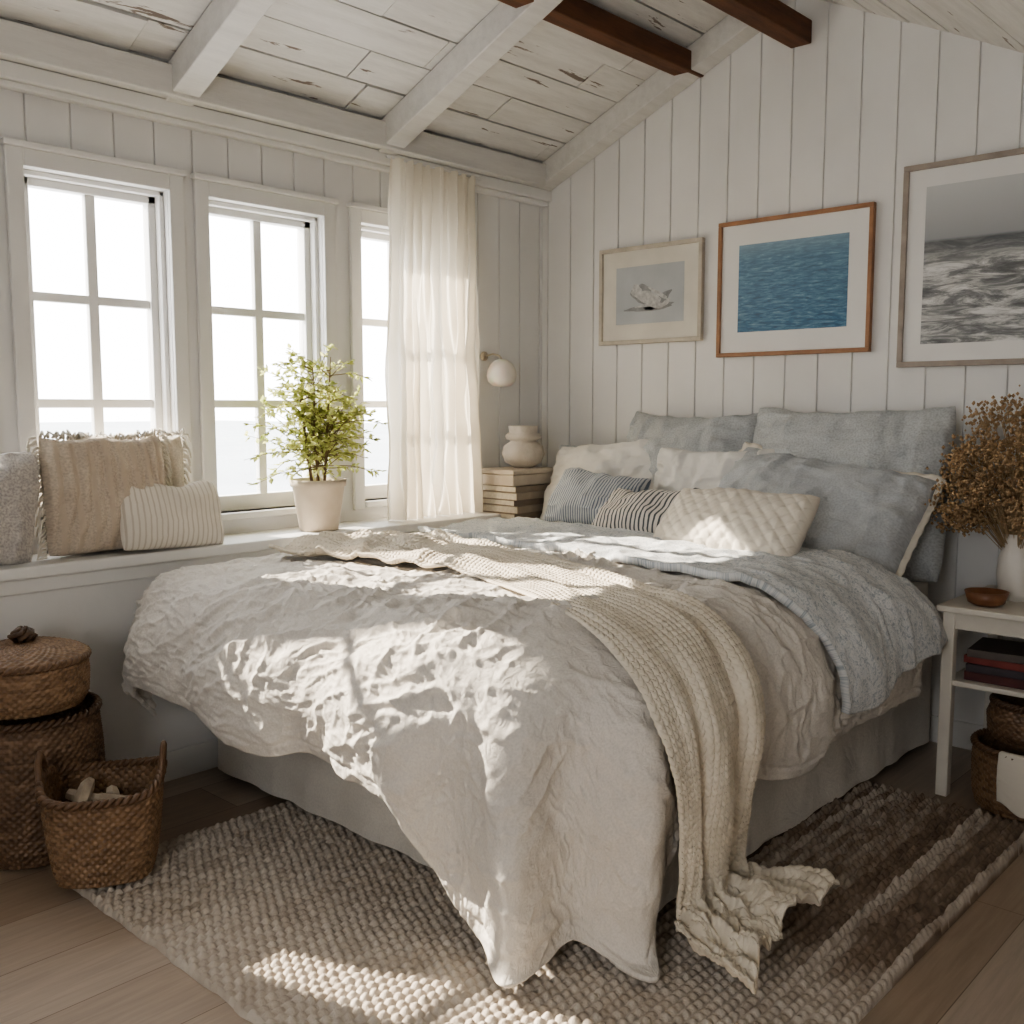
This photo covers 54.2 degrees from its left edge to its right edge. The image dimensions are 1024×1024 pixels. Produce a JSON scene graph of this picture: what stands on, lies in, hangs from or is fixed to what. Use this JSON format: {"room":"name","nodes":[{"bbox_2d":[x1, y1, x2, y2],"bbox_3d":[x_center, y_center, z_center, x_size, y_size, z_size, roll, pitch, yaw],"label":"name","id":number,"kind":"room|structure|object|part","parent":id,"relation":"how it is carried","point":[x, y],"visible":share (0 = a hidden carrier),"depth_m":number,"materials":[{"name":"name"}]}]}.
{"room":"bedroom","nodes":[
{"label":"bedroom","id":0,"kind":"room"},
{"bbox_2d":[0,18,551,553],"bbox_3d":[-1.789,-0.385,3.906,0.330,2.950,6.100,6,8,43],"label":"wall","id":1,"kind":"structure","parent":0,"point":[509,233],"depth_m":4.44,"materials":[{"name":"paint"}]},
{"bbox_2d":[0,137,192,540],"bbox_3d":[-1.656,-0.658,4.027,0.160,1.487,0.730,6,8,43],"label":"window","id":2,"kind":"structure","parent":1,"relation":"attached to","point":[17,153],"depth_m":4.03,"materials":[{"name":"paint"}]},
{"bbox_2d":[190,172,339,520],"bbox_3d":[-1.131,-0.717,4.588,0.160,1.487,0.750,6,8,43],"label":"window","id":3,"kind":"structure","parent":1,"relation":"attached to","point":[205,187],"depth_m":4.58,"materials":[{"name":"paint"}]},
{"bbox_2d":[346,202,388,509],"bbox_3d":[-0.579,-0.779,5.177,0.160,1.487,0.730,6,8,43],"label":"window","id":4,"kind":"structure","parent":1,"relation":"attached to","point":[358,213],"depth_m":4.91,"materials":[{"name":"paint"}]},
{"bbox_2d":[386,155,480,179],"bbox_3d":[-0.382,-1.723,5.010,0.013,0.014,0.630,6,8,43],"label":"curtain rod","id":5,"kind":"object","parent":1,"relation":"attached to","point":[387,156],"visible":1,"depth_m":4.99,"materials":[{"name":"paint"}]},
{"bbox_2d":[385,157,482,520],"bbox_3d":[-0.387,-0.852,5.090,0.116,1.750,0.669,5,8,41],"label":"curtain","id":6,"kind":"object","parent":5,"relation":"hanging from","point":[433,346],"visible":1,"depth_m":5.04,"materials":[{"name":"white fabric"}]},
{"bbox_2d":[480,351,516,386],"bbox_3d":[-0.067,-0.788,5.514,0.199,0.198,0.168,6,8,43],"label":"wall lamp","id":7,"kind":"object","parent":1,"relation":"attached to","point":[501,373],"visible":1,"depth_m":5.45,"materials":[{"name":"white glass"}]},
{"bbox_3d":[-0.152,-0.865,5.551,0.013,0.052,0.052,6,8,43],"label":"mount plate","id":8,"kind":"part","parent":7,"relation":"part of","materials":[{"name":"gold metal"}]},
{"bbox_3d":[-0.102,-0.858,5.521,0.113,0.038,0.012,3,7,29],"label":"lamp arm","id":9,"kind":"part","parent":7,"relation":"part of","materials":[{"name":"gold metal"}]},
{"bbox_3d":[-0.056,-0.764,5.506,0.168,0.152,0.168,6,8,43],"label":"lamp shade","id":10,"kind":"part","parent":7,"relation":"part of","materials":[{"name":"white glass"}]},
{"bbox_2d":[0,0,1023,162],"bbox_3d":[0.268,-1.135,1.863,6.141,2.293,6.250,6,8,43],"label":"ceiling","id":11,"kind":"structure","parent":0,"point":[362,57],"depth_m":4.35,"materials":[{"name":"white wood"}]},
{"bbox_2d":[164,0,274,106],"bbox_3d":[-0.853,-1.971,3.576,1.480,0.751,0.120,6,8,43],"label":"ceiling beam","id":12,"kind":"structure","parent":11,"relation":"attached to","point":[224,25],"depth_m":3.83,"materials":[{"name":"white wood"}]},
{"bbox_2d":[376,0,562,155],"bbox_3d":[-0.103,-2.055,4.376,1.480,0.751,0.120,6,8,43],"label":"ceiling beam","id":13,"kind":"structure","parent":11,"relation":"attached to","point":[505,25],"depth_m":4.45,"materials":[{"name":"white wood"}]},
{"bbox_2d":[0,741,1023,1023],"bbox_3d":[0.211,1.326,2.210,5.900,0.100,6.100,6,8,43],"label":"floor","id":14,"kind":"structure","parent":0,"point":[64,960],"depth_m":2.74,"materials":[{"name":"brown wood"}]},
{"bbox_2d":[0,691,105,869],"bbox_3d":[-1.629,0.899,3.409,0.459,0.493,0.459,0,6,-1],"label":"wicker basket","id":15,"kind":"object","parent":14,"relation":"on","point":[73,736],"visible":0.59,"depth_m":3.22,"materials":[{"name":"brown wicker"}]},
{"bbox_2d":[0,626,91,719],"bbox_3d":[-1.636,0.515,3.355,0.418,0.269,0.420,-5,8,-40],"label":"wicker basket","id":16,"kind":"object","parent":15,"relation":"on","point":[40,675],"visible":1,"depth_m":3.24,"materials":[{"name":"brown wicker"}]},
{"bbox_3d":[-1.636,0.412,3.344,0.070,0.063,0.099,6,8,43],"label":"lid knob","id":17,"kind":"part","parent":16,"relation":"part of","materials":[{"name":"brown wicker"}]},
{"bbox_2d":[0,577,216,760],"bbox_3d":[-1.968,0.686,3.574,0.269,0.889,5.210,6,8,43],"label":"wall ledge","id":18,"kind":"object","parent":14,"relation":"on","point":[100,617],"depth_m":3.83,"materials":[{"name":"paint"}]},
{"bbox_2d":[150,738,217,781],"bbox_3d":[-1.864,1.078,3.518,0.014,0.120,5.210,6,8,43],"label":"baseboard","id":19,"kind":"structure","parent":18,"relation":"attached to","point":[185,761],"depth_m":4.10,"materials":[{"name":"paint"}]},
{"bbox_2d":[0,532,420,596],"bbox_3d":[-1.869,0.280,3.438,0.022,0.055,5.210,6,8,43],"label":"trim","id":20,"kind":"structure","parent":18,"relation":"attached to","point":[27,586],"depth_m":3.78,"materials":[{"name":"paint"}]},
{"bbox_2d":[0,512,500,582],"bbox_3d":[-1.987,0.217,3.556,0.400,0.045,5.230,6,8,43],"label":"window sill","id":21,"kind":"structure","parent":18,"relation":"on","point":[245,542],"depth_m":4.04,"materials":[{"name":"paint"}]},
{"bbox_2d":[0,451,39,564],"bbox_3d":[-1.914,-0.032,3.549,0.470,0.486,0.227,-5,8,-41],"label":"cushion","id":22,"kind":"object","parent":21,"relation":"on","point":[19,471],"visible":0.9,"depth_m":3.58,"materials":[{"name":"grey fabric"}]},
{"bbox_2d":[26,428,172,560],"bbox_3d":[-1.570,-0.066,3.883,0.207,0.514,0.576,6,8,42],"label":"cushion","id":23,"kind":"object","parent":21,"relation":"on","point":[85,481],"visible":0.75,"depth_m":3.76,"materials":[{"name":"fabric"}]},
{"bbox_2d":[56,428,191,486],"bbox_3d":[-1.539,-0.074,4.037,0.124,0.524,0.574,5,8,39],"label":"cushion","id":24,"kind":"object","parent":21,"relation":"on","point":[176,455],"visible":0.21,"depth_m":4.15,"materials":[{"name":"fabric"}]},
{"bbox_2d":[120,481,223,550],"bbox_3d":[-1.359,0.007,4.002,0.138,0.288,0.454,5,8,38],"label":"cushion","id":25,"kind":"object","parent":21,"relation":"on","point":[159,516],"visible":0.96,"depth_m":3.95,"materials":[{"name":"beige fabric"}]},
{"bbox_2d":[243,343,387,531],"bbox_3d":[-0.888,-0.333,4.535,0.447,0.842,0.708,6,8,43],"label":"potted plant","id":26,"kind":"object","parent":21,"relation":"on","point":[318,500],"visible":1,"depth_m":4.51,"materials":[{"name":"green plant"}]},
{"bbox_3d":[-0.886,-0.425,4.521,0.352,0.632,0.672,6,8,43],"label":"stem","id":27,"kind":"part","parent":26,"relation":"part of","materials":[{"name":"green plant"}]},
{"bbox_3d":[-0.888,-0.034,4.597,0.260,0.235,0.260,6,8,43],"label":"pot","id":28,"kind":"part","parent":26,"relation":"part of","materials":[{"name":"ceramic"}]},
{"bbox_2d":[73,780,1023,1023],"bbox_3d":[0.214,1.127,3.349,2.170,0.057,2.502,6,8,43],"label":"rug","id":29,"kind":"object","parent":14,"relation":"on","point":[283,912],"visible":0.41,"depth_m":2.85,"materials":[{"name":"beige carpet"}]},
{"bbox_2d":[34,740,167,888],"bbox_3d":[-1.292,0.936,3.172,0.386,0.402,0.384,-2,6,-15],"label":"wicker basket","id":30,"kind":"object","parent":29,"relation":"on","point":[104,843],"visible":0.99,"depth_m":3.05,"materials":[{"name":"brown wicker"}]},
{"bbox_3d":[-1.464,0.791,3.109,0.028,0.100,0.130,-2,6,-15],"label":"handle","id":31,"kind":"part","parent":30,"relation":"part of","materials":[{"name":"wicker"}]},
{"bbox_2d":[65,789,96,800],"bbox_3d":[-1.330,0.921,3.206,0.203,0.064,0.045,1,6,7],"label":"log","id":32,"kind":"object","parent":30,"relation":"in","point":[70,793],"visible":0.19,"depth_m":3.20,"materials":[{"name":"beige wood"}]},
{"bbox_2d":[72,777,94,801],"bbox_3d":[-1.355,0.902,3.159,0.045,0.081,0.171,-1,6,-9],"label":"log","id":33,"kind":"object","parent":30,"relation":"in","point":[84,792],"visible":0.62,"depth_m":3.16,"materials":[{"name":"beige wood"}]},
{"bbox_2d":[106,785,119,794],"bbox_3d":[-1.280,0.933,3.216,0.045,0.053,0.195,-3,7,-27],"label":"log","id":34,"kind":"object","parent":30,"relation":"in","point":[111,789],"visible":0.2,"depth_m":3.27,"materials":[{"name":"beige wood"}]},
{"bbox_2d":[93,793,133,800],"bbox_3d":[-1.236,0.914,3.158,0.162,0.071,0.045,-2,6,-22],"label":"log","id":35,"kind":"object","parent":30,"relation":"in","point":[100,796],"visible":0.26,"depth_m":3.13,"materials":[{"name":"beige wood"}]},
{"bbox_3d":[-1.119,0.781,3.205,0.028,0.100,0.130,-2,6,-15],"label":"handle","id":36,"kind":"part","parent":30,"relation":"part of","materials":[{"name":"wicker"}]},
{"bbox_2d":[218,582,931,911],"bbox_3d":[0.322,0.655,4.233,2.043,0.737,2.396,6,8,43],"label":"bed","id":37,"kind":"object","parent":29,"relation":"on","point":[306,780],"visible":0.09,"depth_m":3.65,"materials":[{"name":"fabric"}]},
{"bbox_2d":[122,521,924,987],"bbox_3d":[0.014,0.599,3.794,2.328,0.927,2.244,6,8,43],"label":"duvet","id":38,"kind":"object","parent":37,"relation":"on","point":[509,745],"visible":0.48,"depth_m":2.70,"materials":[{"name":"fabric"}]},
{"bbox_2d":[269,528,839,994],"bbox_3d":[-0.034,0.599,3.411,2.396,0.900,0.812,6,8,43],"label":"throw blanket","id":39,"kind":"object","parent":38,"relation":"on","point":[700,686],"visible":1,"depth_m":2.73,"materials":[{"name":"beige fabric"}]},
{"bbox_2d":[592,488,698,532],"bbox_3d":[0.602,0.018,4.500,0.255,0.274,0.544,-6,8,-44],"label":"cushion","id":40,"kind":"object","parent":38,"relation":"on","point":[644,510],"visible":0.39,"depth_m":4.44,"materials":[{"name":"beige fabric"}]},
{"bbox_2d":[418,517,947,714],"bbox_3d":[0.527,0.333,4.097,2.185,0.482,1.030,5,8,38],"label":"blanket","id":41,"kind":"object","parent":38,"relation":"on","point":[875,626],"visible":0.9,"depth_m":3.56,"materials":[{"name":"grey fabric"}]},
{"bbox_2d":[653,487,819,555],"bbox_3d":[0.877,0.053,4.010,0.283,0.288,0.663,-6,8,-43],"label":"cushion","id":42,"kind":"object","parent":41,"relation":"on","point":[779,524],"visible":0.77,"depth_m":3.88,"materials":[{"name":"beige fabric"}]},
{"bbox_2d":[540,439,653,519],"bbox_3d":[0.492,-0.128,5.205,0.817,0.575,0.354,5,8,42],"label":"pillow","id":43,"kind":"object","parent":37,"relation":"on","point":[630,459],"visible":0.3,"depth_m":5.13,"materials":[{"name":"white fabric"}]},
{"bbox_3d":[0.505,-0.127,5.221,0.780,0.557,0.017,-2,-21,41],"label":"trim","id":44,"kind":"part","parent":43,"relation":"part of","materials":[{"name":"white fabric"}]},
{"bbox_2d":[544,467,650,524],"bbox_3d":[0.403,-0.048,4.895,0.511,0.325,0.268,5,8,40],"label":"cushion","id":45,"kind":"object","parent":37,"relation":"on","point":[579,494],"visible":0.62,"depth_m":4.83,"materials":[{"name":"grey fabric"}]},
{"bbox_2d":[626,411,757,479],"bbox_3d":[0.872,-0.192,5.018,0.757,0.619,0.371,5,8,41],"label":"pillow","id":46,"kind":"object","parent":37,"relation":"on","point":[724,433],"visible":0.38,"depth_m":4.90,"materials":[{"name":"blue fabric"}]},
{"bbox_2d":[652,448,774,490],"bbox_3d":[0.917,-0.072,4.729,0.274,0.464,0.644,-5,8,-41],"label":"pillow","id":47,"kind":"object","parent":37,"relation":"on","point":[678,469],"visible":0.27,"depth_m":4.73,"materials":[{"name":"white fabric"}]},
{"bbox_2d":[718,442,945,576],"bbox_3d":[1.251,0.040,4.290,0.464,0.649,1.031,-5,8,-42],"label":"pillow","id":48,"kind":"object","parent":37,"relation":"on","point":[880,516],"visible":0.45,"depth_m":4.06,"materials":[{"name":"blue fabric"}]},
{"bbox_2d":[753,406,955,581],"bbox_3d":[1.461,-0.096,4.455,0.934,0.749,0.387,5,8,41],"label":"pillow","id":49,"kind":"object","parent":37,"relation":"on","point":[903,440],"visible":0.46,"depth_m":4.26,"materials":[{"name":"grey fabric"}]},
{"bbox_3d":[0.337,0.448,4.228,1.990,0.325,2.350,6,8,43],"label":"mattress","id":50,"kind":"part","parent":37,"relation":"part of","materials":[{"name":"grey fabric"}]},
{"bbox_2d":[935,585,1023,796],"bbox_3d":[2.077,0.728,3.835,0.700,0.750,0.600,6,8,43],"label":"nightstand","id":51,"kind":"object","parent":14,"relation":"on","point":[1007,619],"visible":0.59,"depth_m":3.81,"materials":[{"name":"white paint"}]},
{"bbox_3d":[1.677,0.738,3.857,0.045,0.725,0.045,6,8,43],"label":"leg","id":52,"kind":"part","parent":51,"relation":"part of","materials":[{"name":"white paint"}]},
{"bbox_2d":[924,385,1023,601],"bbox_3d":[1.960,-0.078,3.871,0.706,0.847,0.578,5,8,38],"label":"flower vase","id":53,"kind":"object","parent":51,"relation":"on","point":[1008,513],"visible":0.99,"depth_m":3.86,"materials":[{"name":"white ceramic"}]},
{"bbox_2d":[964,587,1009,606],"bbox_3d":[1.801,0.327,3.797,0.156,0.055,0.156,6,8,43],"label":"bowl","id":54,"kind":"object","parent":51,"relation":"on","point":[978,596],"visible":1,"depth_m":3.75,"materials":[{"name":"brown wood"}]},
{"bbox_2d":[952,667,1023,697],"bbox_3d":[2.084,0.653,3.834,0.640,0.020,0.560,6,8,43],"label":"shelf","id":55,"kind":"object","parent":51,"relation":"attached to","point":[958,679],"depth_m":3.76,"materials":[{"name":"white paint"}]},
{"bbox_3d":[2.041,0.698,4.246,0.045,0.725,0.045,6,8,43],"label":"leg","id":56,"kind":"part","parent":51,"relation":"part of","materials":[{"name":"white paint"}]},
{"bbox_2d":[964,670,1023,689],"bbox_3d":[1.936,0.627,3.819,0.320,0.035,0.250,6,8,43],"label":"book","id":57,"kind":"object","parent":51,"relation":"on","point":[978,677],"visible":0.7,"depth_m":3.76,"materials":[{"name":"red paper"}]},
{"bbox_2d":[965,662,1023,679],"bbox_3d":[1.936,0.594,3.816,0.320,0.030,0.250,5,8,39],"label":"book","id":58,"kind":"object","parent":57,"relation":"on","point":[970,667],"visible":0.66,"depth_m":3.76,"materials":[{"name":"grey paper"}]},
{"bbox_2d":[964,654,1023,671],"bbox_3d":[1.936,0.565,3.812,0.250,0.028,0.320,-6,8,-44],"label":"book","id":59,"kind":"object","parent":58,"relation":"on","point":[992,663],"visible":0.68,"depth_m":3.75,"materials":[{"name":"red paper"}]},
{"bbox_2d":[967,637,1023,663],"bbox_3d":[1.936,0.535,3.809,0.320,0.030,0.250,5,8,37],"label":"book","id":60,"kind":"object","parent":59,"relation":"on","point":[1010,651],"visible":1,"depth_m":3.79,"materials":[{"name":"black paper"}]},
{"bbox_2d":[970,728,1023,822],"bbox_3d":[1.932,0.984,3.750,0.400,0.253,0.399,0,6,4],"label":"wicker basket","id":61,"kind":"object","parent":14,"relation":"on","point":[997,768],"visible":0.96,"depth_m":3.66,"materials":[{"name":"wicker"}]},
{"bbox_2d":[986,693,1023,748],"bbox_3d":[1.939,0.775,3.735,0.307,0.163,0.307,6,8,43],"label":"wicker basket","id":62,"kind":"object","parent":61,"relation":"on","point":[1004,713],"visible":0.96,"depth_m":3.68,"materials":[{"name":"brown wicker"}]},
{"bbox_3d":[0.083,0.467,5.601,0.430,0.900,0.490,6,8,43],"label":"nightstand","id":63,"kind":"object","parent":14,"relation":"on","visible":0},
{"bbox_2d":[483,511,541,518],"bbox_3d":[0.028,0.005,5.515,0.300,0.035,0.360,6,8,43],"label":"book","id":64,"kind":"object","parent":63,"relation":"on","point":[537,514],"visible":0.29,"depth_m":5.35,"materials":[{"name":"brown paper"}]},
{"bbox_2d":[483,503,542,513],"bbox_3d":[0.028,-0.032,5.511,0.300,0.038,0.350,5,8,40],"label":"book","id":65,"kind":"object","parent":64,"relation":"on","point":[486,507],"visible":0.41,"depth_m":5.36,"materials":[{"name":"beige paper"}]},
{"bbox_2d":[483,498,543,505],"bbox_3d":[0.028,-0.068,5.508,0.340,0.030,0.300,-6,8,-44],"label":"book","id":66,"kind":"object","parent":65,"relation":"on","point":[485,500],"visible":0.39,"depth_m":5.37,"materials":[{"name":"beige paper"}]},
{"bbox_2d":[483,490,544,500],"bbox_3d":[0.028,-0.103,5.504,0.300,0.038,0.350,5,8,41],"label":"book","id":67,"kind":"object","parent":66,"relation":"on","point":[486,494],"visible":0.48,"depth_m":5.36,"materials":[{"name":"beige paper"}]},
{"bbox_2d":[483,483,549,492],"bbox_3d":[0.028,-0.139,5.500,0.300,0.032,0.330,6,8,44],"label":"book","id":68,"kind":"object","parent":67,"relation":"on","point":[538,487],"visible":0.48,"depth_m":5.37,"materials":[{"name":"beige paper"}]},
{"bbox_2d":[482,466,552,485],"bbox_3d":[0.028,-0.199,5.494,0.280,0.085,0.360,6,8,43],"label":"book","id":69,"kind":"object","parent":68,"relation":"on","point":[502,476],"visible":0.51,"depth_m":5.38,"materials":[{"name":"beige paper"}]},
{"bbox_3d":[0.028,-0.229,5.490,0.280,0.024,0.360,6,8,43],"label":"box lid","id":70,"kind":"part","parent":69,"relation":"part of","materials":[{"name":"paper"}]},
{"bbox_2d":[502,426,543,467],"bbox_3d":[0.062,-0.360,5.514,0.236,0.230,0.236,6,8,43],"label":"ceramic urn","id":71,"kind":"object","parent":69,"relation":"on","point":[523,450],"visible":1,"depth_m":5.43,"materials":[{"name":"beige ceramic"}]},
{"bbox_2d":[542,0,1023,724],"bbox_3d":[2.314,-0.705,4.080,5.650,3.550,0.200,6,8,43],"label":"wall","id":72,"kind":"structure","parent":0,"point":[837,119],"depth_m":4.78,"materials":[{"name":"paint"}]},
{"bbox_2d":[498,0,703,77],"bbox_3d":[0.011,-2.145,4.095,0.105,0.100,2.700,6,8,43],"label":"ceiling beam","id":73,"kind":"structure","parent":72,"relation":"attached to","point":[582,18],"depth_m":4.55,"materials":[{"name":"brown wood"}]},
{"bbox_2d":[599,237,704,345],"bbox_3d":[0.735,-1.166,5.350,0.664,0.520,0.030,6,8,43],"label":"framed picture","id":74,"kind":"object","parent":72,"relation":"attached to","point":[649,293],"visible":1,"depth_m":5.33},
{"bbox_2d":[616,261,684,324],"bbox_3d":[0.734,-1.165,5.348,0.440,0.306,0.001,6,8,43],"label":"print","id":75,"kind":"object","parent":74,"relation":"attached to","point":[662,277],"depth_m":5.33},
{"bbox_2d":[537,0,780,190],"bbox_3d":[0.694,-2.149,5.226,1.480,0.741,0.117,6,8,43],"label":"trim","id":76,"kind":"structure","parent":72,"relation":"attached to","point":[730,33],"depth_m":5.19,"materials":[{"name":"white wood"}]},
{"bbox_2d":[703,0,811,47],"bbox_3d":[0.435,-2.131,3.699,0.105,0.105,2.700,6,8,43],"label":"ceiling beam","id":77,"kind":"structure","parent":72,"relation":"attached to","point":[775,19],"depth_m":4.42,"materials":[{"name":"brown wood"}]},
{"bbox_2d":[716,202,876,357],"bbox_3d":[1.338,-1.089,4.793,0.800,0.665,0.030,6,8,43],"label":"framed picture","id":78,"kind":"object","parent":72,"relation":"attached to","point":[798,283],"visible":1,"depth_m":4.77,"materials":[{"name":"blue paper"}]},
{"bbox_2d":[737,232,849,332],"bbox_3d":[1.336,-1.089,4.791,0.570,0.425,0.001,6,8,43],"label":"print","id":79,"kind":"object","parent":78,"relation":"attached to","point":[800,283],"depth_m":4.78},
{"bbox_2d":[929,715,982,749],"bbox_3d":[2.241,1.008,4.181,5.650,0.120,0.014,6,8,43],"label":"baseboard","id":80,"kind":"structure","parent":72,"relation":"attached to","point":[962,731],"depth_m":4.42,"materials":[{"name":"paint"}]},
{"bbox_2d":[896,147,1023,367],"bbox_3d":[2.098,-1.043,4.085,1.022,0.870,0.030,6,8,43],"label":"framed picture","id":81,"kind":"object","parent":72,"relation":"attached to","point":[961,283],"visible":1,"depth_m":4.25},
{"bbox_2d":[920,173,1023,343],"bbox_3d":[2.096,-1.043,4.084,0.824,0.672,0.001,6,8,43],"label":"print","id":82,"kind":"object","parent":81,"relation":"attached to","point":[973,288],"depth_m":4.22},
{"label":"outside","id":83,"kind":"structure","parent":0,"visible":0},
{"bbox_2d":[40,420,388,494],"bbox_3d":[-187.227,-10.791,174.419,488.000,0.001,600.000,6,8,43],"label":"sea","id":84,"kind":"structure","parent":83,"point":[234,472],"depth_m":181.26,"materials":[{"name":"white liquid"}]}
]}

